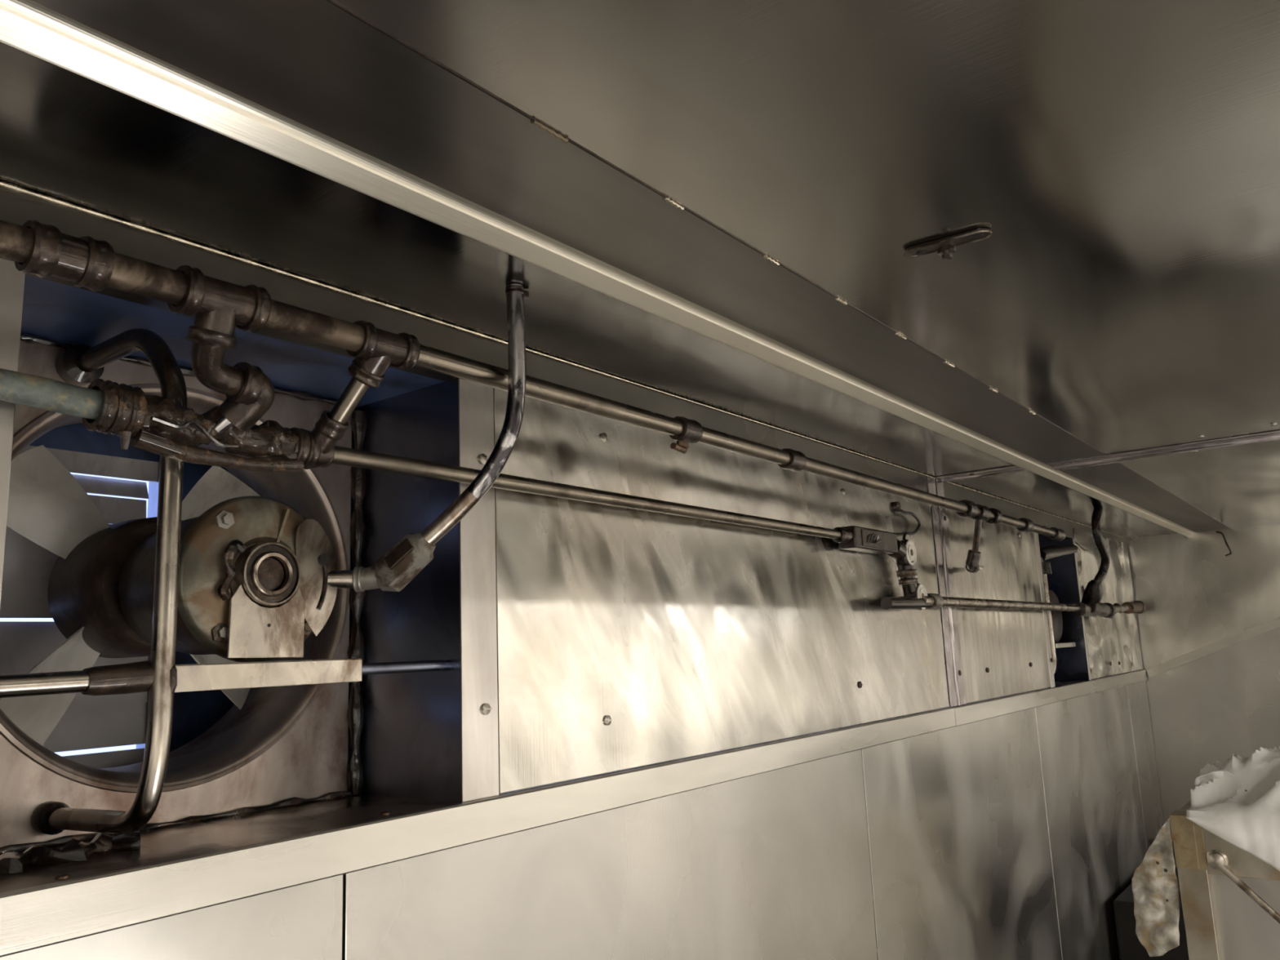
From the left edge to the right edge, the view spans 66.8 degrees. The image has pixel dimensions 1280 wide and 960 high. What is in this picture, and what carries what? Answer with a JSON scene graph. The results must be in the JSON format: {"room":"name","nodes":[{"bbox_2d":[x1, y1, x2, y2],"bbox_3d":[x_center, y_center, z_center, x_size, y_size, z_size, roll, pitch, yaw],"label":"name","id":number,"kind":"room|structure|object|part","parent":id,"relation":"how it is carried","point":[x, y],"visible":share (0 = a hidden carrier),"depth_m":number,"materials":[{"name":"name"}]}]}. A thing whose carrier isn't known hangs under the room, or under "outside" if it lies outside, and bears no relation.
{"room":"walk-in freezer","nodes":[
{"label":"walk-in freezer","id":0,"kind":"room"},
{"bbox_2d":[28,422,234,752],"bbox_3d":[-0.874,0.185,1.494,0.014,0.637,0.770,-10,-12,36],"label":"wall","id":1,"kind":"structure","parent":0,"point":[194,713],"depth_m":1.60,"materials":[{"name":"blue metal"}]},
{"bbox_2d":[0,445,159,768],"bbox_3d":[-0.949,0.214,1.392,0.045,0.560,0.525,-10,-12,36],"label":"shutter","id":2,"kind":"object","parent":1,"relation":"attached to","point":[89,722],"visible":0.29,"depth_m":1.49,"materials":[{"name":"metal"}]},
{"bbox_3d":[-0.795,0.243,1.590,0.045,0.560,0.020,-10,-13,36],"label":"frame","id":3,"kind":"part","parent":2,"relation":"part of","materials":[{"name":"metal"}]},
{"bbox_2d":[0,340,351,847],"bbox_3d":[-0.660,0.147,1.318,0.410,0.633,0.648,-10,-12,36],"label":"exhaust fan","id":4,"kind":"object","parent":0,"point":[258,549],"depth_m":1.33,"materials":[{"name":"metal"}]},
{"bbox_3d":[-0.800,0.278,1.320,0.059,0.167,0.153,-10,-13,36],"label":"fan blade","id":5,"kind":"part","parent":4,"relation":"part of","materials":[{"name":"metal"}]},
{"bbox_3d":[-0.823,0.034,1.346,0.059,0.156,0.166,-10,-13,36],"label":"fan blade","id":6,"kind":"part","parent":4,"relation":"part of","materials":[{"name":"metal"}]},
{"bbox_3d":[-0.584,0.143,1.325,0.213,0.190,0.190,-10,-13,36],"label":"motor","id":7,"kind":"part","parent":4,"relation":"part of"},
{"bbox_2d":[0,791,351,855],"bbox_3d":[-0.648,0.457,1.274,0.017,0.018,0.640,-10,-12,36],"label":"grease seam","id":8,"kind":"object","parent":4,"relation":"attached to","point":[292,802],"visible":0.76,"depth_m":1.32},
{"bbox_2d":[20,333,356,408],"bbox_3d":[-0.673,-0.160,1.383,0.016,0.016,0.640,-10,-12,36],"label":"grease seam","id":9,"kind":"object","parent":4,"relation":"attached to","point":[28,338],"visible":0.43,"depth_m":1.35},
{"bbox_3d":[-0.655,0.281,1.514,0.059,0.154,0.167,-10,-13,36],"label":"fan blade","id":10,"kind":"part","parent":4,"relation":"part of","materials":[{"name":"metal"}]},
{"bbox_3d":[-0.673,0.050,1.544,0.059,0.163,0.159,-10,-13,36],"label":"fan blade","id":11,"kind":"part","parent":4,"relation":"part of","materials":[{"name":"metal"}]},
{"bbox_3d":[-0.435,0.131,1.304,0.002,0.156,0.066,-10,-13,36],"label":"crescent plate","id":12,"kind":"part","parent":4,"relation":"part of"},
{"bbox_2d":[346,410,368,795],"bbox_3d":[-0.464,0.191,1.588,0.034,0.620,0.032,-10,-12,36],"label":"drip","id":13,"kind":"object","parent":4,"relation":"attached to","point":[355,713],"visible":0.84,"depth_m":1.57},
{"bbox_2d":[20,275,444,407],"bbox_3d":[-0.709,-0.162,1.421,0.507,0.006,0.680,-10,-12,36],"label":"wall panel","id":14,"kind":"object","parent":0,"point":[56,312],"visible":0.22,"depth_m":1.28,"materials":[{"name":"blue metal"}]},
{"bbox_2d":[347,377,462,803],"bbox_3d":[-0.481,0.191,1.620,0.536,0.637,0.008,-10,-12,36],"label":"wall","id":15,"kind":"structure","parent":0,"point":[411,741],"depth_m":1.52,"materials":[{"name":"metal"}]},
{"bbox_2d":[0,186,1142,959],"bbox_3d":[-0.049,0.943,1.771,0.237,2.265,8.940,-10,-12,36],"label":"wall","id":16,"kind":"structure","parent":0,"point":[18,208],"depth_m":1.48,"materials":[{"name":"metal"}]},
{"bbox_2d":[0,257,25,606],"bbox_3d":[-0.667,0.078,0.942,0.004,0.635,0.088,-10,-12,36],"label":"post","id":17,"kind":"object","parent":16,"relation":"attached to","point":[11,280],"visible":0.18,"depth_m":1.00,"materials":[{"name":"metal"}]},
{"bbox_2d":[0,874,342,959],"bbox_3d":[-0.958,1.020,0.334,0.004,1.386,1.996,-10,-12,36],"label":"sheet","id":18,"kind":"object","parent":16,"relation":"attached to","point":[304,922],"visible":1,"depth_m":1.11,"materials":[{"name":"metal"}]},
{"bbox_2d":[0,706,955,957],"bbox_3d":[-0.863,0.377,0.599,0.010,0.057,5.980,-10,-12,36],"label":"trim","id":19,"kind":"structure","parent":16,"relation":"attached to","point":[37,917],"depth_m":1.24,"materials":[{"name":"metal"}]},
{"bbox_2d":[457,377,498,802],"bbox_3d":[-0.245,0.157,1.483,0.009,0.635,0.074,-10,-12,36],"label":"post","id":20,"kind":"object","parent":16,"relation":"attached to","point":[477,567],"visible":0.87,"depth_m":1.47,"materials":[{"name":"metal"}]},
{"bbox_2d":[0,219,1066,573],"bbox_3d":[0.257,0.030,2.016,0.156,0.210,4.290,-10,-12,36],"label":"supply pipe","id":21,"kind":"object","parent":16,"relation":"attached to","point":[37,248],"visible":1,"depth_m":1.12,"materials":[{"name":"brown metal"}]},
{"bbox_2d":[0,368,897,554],"bbox_3d":[-0.142,0.003,1.591,0.063,0.099,2.731,-10,-12,36],"label":"pipe","id":22,"kind":"object","parent":21,"relation":"attached to","point":[125,411],"visible":0.98,"depth_m":1.15,"materials":[{"name":"silver metal"}]},
{"bbox_3d":[0.605,0.153,2.519,0.003,0.042,0.130,-10,-13,36],"label":"plate","id":23,"kind":"part","parent":22,"relation":"part of","materials":[{"name":"metal"}]},
{"bbox_3d":[1.062,0.208,3.094,0.052,0.156,0.291,-5,-10,15],"label":"spray arm","id":24,"kind":"part","parent":21,"relation":"part of","materials":[{"name":"metal"}]},
{"bbox_2d":[0,181,1122,537],"bbox_3d":[0.690,-0.055,2.785,0.008,0.008,6.404,-10,-12,36],"label":"trim","id":25,"kind":"structure","parent":16,"relation":"attached to","point":[139,227],"depth_m":1.32,"materials":[{"name":"silver metal"}]},
{"bbox_2d":[0,669,1143,893],"bbox_3d":[-0.072,0.542,1.847,0.261,0.008,8.940,-10,-12,36],"label":"ledge","id":26,"kind":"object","parent":16,"relation":"attached to","point":[175,842],"depth_m":1.24,"materials":[{"name":"metal"}]},
{"bbox_2d":[54,873,70,879],"bbox_3d":[-0.593,0.407,0.997,0.014,0.004,0.014,-10,-12,36],"label":"rivet","id":27,"kind":"object","parent":26,"relation":"on","point":[63,876],"visible":1,"depth_m":0.99,"materials":[{"name":"brown metal"}]},
{"bbox_2d":[0,831,140,874],"bbox_3d":[-0.644,0.423,1.094,0.058,0.037,0.159,-10,-12,36],"label":"grease sludge","id":28,"kind":"object","parent":26,"relation":"on","point":[74,851],"visible":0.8,"depth_m":1.08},
{"bbox_2d":[0,328,450,835],"bbox_3d":[-0.571,0.123,1.250,0.251,0.616,0.700,-10,-12,36],"label":"guard","id":29,"kind":"object","parent":26,"relation":"on","point":[78,365],"visible":0.85,"depth_m":1.11,"materials":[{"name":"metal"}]},
{"bbox_3d":[-0.343,0.267,1.385,0.016,0.016,0.177,-10,-13,36],"label":"stay rod","id":30,"kind":"part","parent":29,"relation":"part of","materials":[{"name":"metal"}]},
{"bbox_2d":[379,811,390,814],"bbox_3d":[-0.349,0.456,1.329,0.014,0.004,0.014,-10,-12,36],"label":"rivet","id":31,"kind":"object","parent":26,"relation":"on","point":[382,812],"visible":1,"depth_m":1.32,"materials":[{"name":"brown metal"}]},
{"bbox_2d":[1040,544,1078,674],"bbox_3d":[1.736,0.568,4.197,0.233,0.589,0.427,-11,-13,41],"label":"guard","id":32,"kind":"object","parent":26,"relation":"on","point":[1046,553],"visible":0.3,"depth_m":4.03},
{"bbox_2d":[343,749,877,959],"bbox_3d":[0.116,1.222,1.723,0.004,1.386,1.529,-10,-12,36],"label":"sheet","id":33,"kind":"object","parent":16,"relation":"attached to","point":[775,864],"visible":0.76,"depth_m":1.73,"materials":[{"name":"metal"}]},
{"bbox_2d":[493,387,949,793],"bbox_3d":[0.353,0.268,2.259,0.011,0.635,1.894,-10,-12,36],"label":"panel","id":34,"kind":"object","parent":16,"relation":"attached to","point":[627,637],"visible":0.9,"depth_m":1.90,"materials":[{"name":"metal"}]},
{"bbox_2d":[893,501,901,512],"bbox_3d":[0.748,0.078,2.820,0.014,0.032,0.032,-10,-12,36],"label":"anchor","id":35,"kind":"object","parent":34,"relation":"attached to","point":[896,505],"visible":1,"depth_m":2.81,"materials":[{"name":"black metal"}]},
{"bbox_2d":[900,509,920,540],"bbox_3d":[0.789,0.140,2.854,0.030,0.121,0.155,-10,-12,36],"label":"wire hook","id":36,"kind":"object","parent":35,"relation":"hanging from","point":[913,514],"visible":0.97,"depth_m":2.86,"materials":[{"name":"black metal"}]},
{"bbox_2d":[931,506,965,706],"bbox_3d":[0.973,0.395,3.056,0.016,0.615,0.133,-10,-12,36],"label":"metal strip","id":37,"kind":"object","parent":16,"relation":"attached to","point":[940,517],"visible":0.94,"depth_m":3.05,"materials":[{"name":"metal"}]},
{"bbox_2d":[861,707,1062,959],"bbox_3d":[1.041,1.397,2.921,0.004,1.386,1.510,-10,-12,36],"label":"sheet","id":38,"kind":"object","parent":16,"relation":"attached to","point":[961,865],"visible":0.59,"depth_m":2.88,"materials":[{"name":"metal"}]},
{"bbox_2d":[946,508,1051,703],"bbox_3d":[1.313,0.449,3.502,0.011,0.635,0.988,-10,-12,36],"label":"panel","id":39,"kind":"object","parent":16,"relation":"attached to","point":[1004,651],"visible":0.88,"depth_m":3.45,"materials":[{"name":"metal"}]},
{"bbox_2d":[880,581,1146,617],"bbox_3d":[1.688,0.468,3.869,0.140,0.153,3.340,-10,-12,36],"label":"tube","id":40,"kind":"object","parent":16,"relation":"attached to","point":[932,601],"visible":0.98,"depth_m":3.34,"materials":[{"name":"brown metal"}]},
{"bbox_2d":[887,539,927,609],"bbox_3d":[0.744,0.265,2.722,0.057,0.199,0.175,-10,-12,36],"label":"valve","id":41,"kind":"object","parent":40,"relation":"attached to","point":[905,557],"visible":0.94,"depth_m":2.71,"materials":[{"name":"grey metal"}]},
{"bbox_2d":[1034,532,1055,687],"bbox_3d":[1.631,0.510,3.911,0.009,0.635,0.054,-10,-12,36],"label":"post","id":42,"kind":"object","parent":16,"relation":"attached to","point":[1036,535],"visible":0.7,"depth_m":3.91,"materials":[{"name":"metal"}]},
{"bbox_2d":[953,669,1146,726],"bbox_3d":[1.849,0.889,4.109,0.010,0.057,2.946,-10,-12,36],"label":"trim","id":43,"kind":"structure","parent":16,"relation":"attached to","point":[983,710],"depth_m":3.64,"materials":[{"name":"metal"}]},
{"bbox_2d":[1072,538,1091,679],"bbox_3d":[1.998,0.581,4.390,0.004,0.635,0.032,-10,-12,36],"label":"post","id":44,"kind":"object","parent":16,"relation":"attached to","point":[1073,540],"visible":0.89,"depth_m":4.38,"materials":[{"name":"metal"}]},
{"bbox_2d":[1035,685,1146,959],"bbox_3d":[1.989,1.575,4.147,0.004,1.386,1.603,-10,-12,36],"label":"sheet","id":45,"kind":"object","parent":16,"relation":"attached to","point":[1097,838],"visible":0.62,"depth_m":4.00,"materials":[{"name":"metal"}]},
{"bbox_2d":[1072,528,1142,679],"bbox_3d":[2.359,0.622,4.862,0.011,0.684,1.158,-10,-12,36],"label":"panel","id":46,"kind":"object","parent":16,"relation":"attached to","point":[1113,647],"visible":0.92,"depth_m":4.82,"materials":[{"name":"metal"}]},
{"bbox_2d":[1126,680,1164,850],"bbox_3d":[2.624,1.695,4.970,0.004,1.386,0.482,-10,-12,36],"label":"sheet","id":47,"kind":"object","parent":16,"relation":"attached to","point":[1149,789],"visible":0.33,"depth_m":5.00,"materials":[{"name":"metal"}]},
{"bbox_2d":[0,43,1177,537],"bbox_3d":[0.107,-0.216,1.819,0.332,0.020,8.940,-10,-12,36],"label":"ceiling","id":48,"kind":"structure","parent":0,"point":[68,136],"depth_m":1.25,"materials":[{"name":"metal"}]},
{"bbox_2d":[327,283,528,592],"bbox_3d":[-0.299,-0.056,1.361,0.298,0.420,0.062,-3,-10,5],"label":"conduit","id":49,"kind":"object","parent":48,"relation":"hanging from","point":[405,560],"visible":0.99,"depth_m":1.33,"materials":[{"name":"silver metal"}]},
{"bbox_3d":[-0.326,0.100,1.312,0.045,0.042,0.008,-5,-10,12],"label":"lid","id":50,"kind":"part","parent":49,"relation":"part of","materials":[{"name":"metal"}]},
{"bbox_2d":[926,465,1027,510],"bbox_3d":[1.074,0.023,3.050,0.280,0.107,0.175,-10,-12,36],"label":"ceiling band","id":51,"kind":"object","parent":48,"relation":"attached to","point":[1010,469],"visible":0.76,"depth_m":3.08,"materials":[{"name":"metal"}]},
{"bbox_2d":[1084,506,1110,603],"bbox_3d":[1.919,0.309,4.055,0.098,0.402,0.266,-4,-10,9],"label":"conduit","id":52,"kind":"object","parent":48,"relation":"hanging from","point":[1094,593],"visible":0.98,"depth_m":4.07,"materials":[{"name":"black rubber"}]},
{"bbox_2d":[31,0,1231,532],"bbox_3d":[0.332,-0.254,1.651,0.170,0.022,8.940,-10,-12,36],"label":"ceiling panel","id":53,"kind":"object","parent":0,"point":[316,64],"visible":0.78,"depth_m":1.05,"materials":[{"name":"metal"}]},
{"bbox_2d":[0,0,1185,536],"bbox_3d":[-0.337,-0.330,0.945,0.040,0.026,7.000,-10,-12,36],"label":"trim","id":54,"kind":"structure","parent":53,"relation":"attached to","point":[29,27],"depth_m":1.04,"materials":[{"name":"metal"}]},
{"bbox_2d":[327,0,1279,528],"bbox_3d":[1.130,-0.391,1.054,1.850,0.024,8.940,-10,-12,36],"label":"ceiling","id":55,"kind":"structure","parent":0,"point":[1120,159],"depth_m":1.05,"materials":[{"name":"metal"}]},
{"bbox_2d":[903,227,991,260],"bbox_3d":[0.405,-0.303,1.274,0.115,0.020,0.041,-10,-12,36],"label":"bracket","id":56,"kind":"object","parent":55,"relation":"attached to","point":[945,247],"visible":1,"depth_m":1.27,"materials":[{"name":"metal"}]},
{"bbox_2d":[1048,423,1279,470],"bbox_3d":[1.533,-0.095,2.751,0.712,0.020,0.264,-10,-12,36],"label":"ceiling band","id":57,"kind":"object","parent":55,"relation":"attached to","point":[1272,436],"visible":1,"depth_m":2.79,"materials":[{"name":"metal"}]},
{"bbox_2d":[1038,533,1066,542],"bbox_3d":[1.608,0.261,4.339,0.407,0.006,0.635,-10,-12,36],"label":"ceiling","id":58,"kind":"structure","parent":0,"point":[1041,537],"depth_m":4.40,"materials":[{"name":"black metal"}]},
{"bbox_2d":[1039,538,1088,680],"bbox_3d":[1.827,0.612,4.526,0.436,0.637,0.006,-10,-12,36],"label":"wall","id":59,"kind":"structure","parent":0,"point":[1071,662],"depth_m":4.42,"materials":[{"name":"metal"}]},
{"bbox_2d":[1126,524,1279,840],"bbox_3d":[3.606,1.290,4.601,2.590,2.275,0.030,-10,-12,36],"label":"wall","id":60,"kind":"structure","parent":0,"point":[1195,596],"depth_m":5.12,"materials":[{"name":"metal"}]},
{"bbox_2d":[1105,495,1194,537],"bbox_3d":[2.378,0.181,4.459,0.040,0.026,1.940,-10,-12,36],"label":"trim","id":61,"kind":"structure","parent":60,"relation":"attached to","point":[1114,500],"depth_m":4.27,"materials":[{"name":"metal"}]},
{"bbox_2d":[1146,616,1279,677],"bbox_3d":[3.672,0.656,4.619,2.344,0.517,0.018,-10,-12,36],"label":"trim","id":62,"kind":"structure","parent":60,"relation":"attached to","point":[1273,624],"depth_m":5.09,"materials":[{"name":"metal"}]},
{"bbox_2d":[1216,530,1231,555],"bbox_3d":[3.082,0.334,5.123,0.058,0.139,0.012,-10,-12,36],"label":"wire hook","id":63,"kind":"object","parent":60,"relation":"attached to","point":[1217,531],"visible":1,"depth_m":5.12,"materials":[{"name":"metal"}]},
{"bbox_3d":[8.658,2.346,5.054,10.900,0.050,29.000,-10,-12,36],"label":"floor","id":64,"kind":"structure","parent":0,"visible":0},
{"bbox_2d":[1113,840,1189,959],"bbox_3d":[2.933,2.024,4.054,1.410,0.695,1.400,-10,-12,36],"label":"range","id":65,"kind":"object","parent":64,"relation":"on","point":[1130,948],"visible":0.02,"depth_m":3.93,"materials":[{"name":"metal"}]},
{"bbox_2d":[1169,800,1279,959],"bbox_3d":[2.419,1.620,2.998,1.143,1.163,0.876,-10,-12,36],"label":"cabinet","id":66,"kind":"object","parent":64,"relation":"on","point":[1230,897],"visible":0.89,"depth_m":3.05,"materials":[{"name":"metal"}]},
{"bbox_2d":[1131,817,1179,956],"bbox_3d":[1.665,1.320,3.145,0.145,0.437,0.058,-10,-12,36],"label":"plastic film","id":67,"kind":"object","parent":66,"relation":"hanging from","point":[1155,883],"visible":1,"depth_m":3.14,"materials":[{"name":"beige plastic"}]},
{"bbox_2d":[1178,800,1191,810],"bbox_3d":[2.421,1.069,3.127,1.141,0.015,0.798,-10,-13,36],"label":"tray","id":68,"kind":"object","parent":66,"relation":"on","point":[1188,805],"depth_m":3.32,"materials":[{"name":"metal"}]},
{"bbox_3d":[1.800,1.658,3.051,0.084,1.156,0.084,-10,-13,36],"label":"corner post","id":69,"kind":"part","parent":66,"relation":"part of","materials":[{"name":"metal"}]},
{"bbox_2d":[1186,746,1279,871],"bbox_3d":[2.410,1.024,3.123,1.062,0.432,0.852,-10,-12,36],"label":"plastic bag","id":70,"kind":"object","parent":66,"relation":"on","point":[1237,799],"visible":1,"depth_m":3.09,"materials":[{"name":"white plastic"}]},
{"bbox_3d":[2.212,1.091,2.772,1.057,0.167,0.008,-10,-13,36],"label":"rail","id":71,"kind":"part","parent":66,"relation":"part of","materials":[{"name":"metal"}]},
{"bbox_3d":[1.927,1.325,2.906,0.021,0.309,0.323,7,-14,-44],"label":"brace rod","id":72,"kind":"part","parent":66,"relation":"part of","materials":[{"name":"silver metal"}]},
{"bbox_3d":[1.611,0.578,4.281,0.006,0.635,0.660,-10,-12,36],"label":"wall","id":73,"kind":"structure","parent":0,"visible":0},
{"bbox_2d":[1048,590,1075,648],"bbox_3d":[1.656,0.567,4.271,0.333,0.486,0.503,-10,-12,36],"label":"exhaust fan","id":74,"kind":"object","parent":73,"relation":"attached to","point":[1057,620],"visible":0.18,"depth_m":4.22,"materials":[{"name":"metal"}]},
{"bbox_3d":[1.744,0.605,4.276,0.170,0.230,0.230,-10,-13,36],"label":"motor","id":75,"kind":"part","parent":74,"relation":"part of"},
{"bbox_2d":[1054,642,1075,648],"bbox_3d":[1.771,0.731,4.275,0.200,0.020,0.320,-10,-13,36],"label":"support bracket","id":76,"kind":"object","parent":74,"relation":"attached to","point":[1057,645],"depth_m":4.21,"materials":[{"name":"metal"}]}
]}

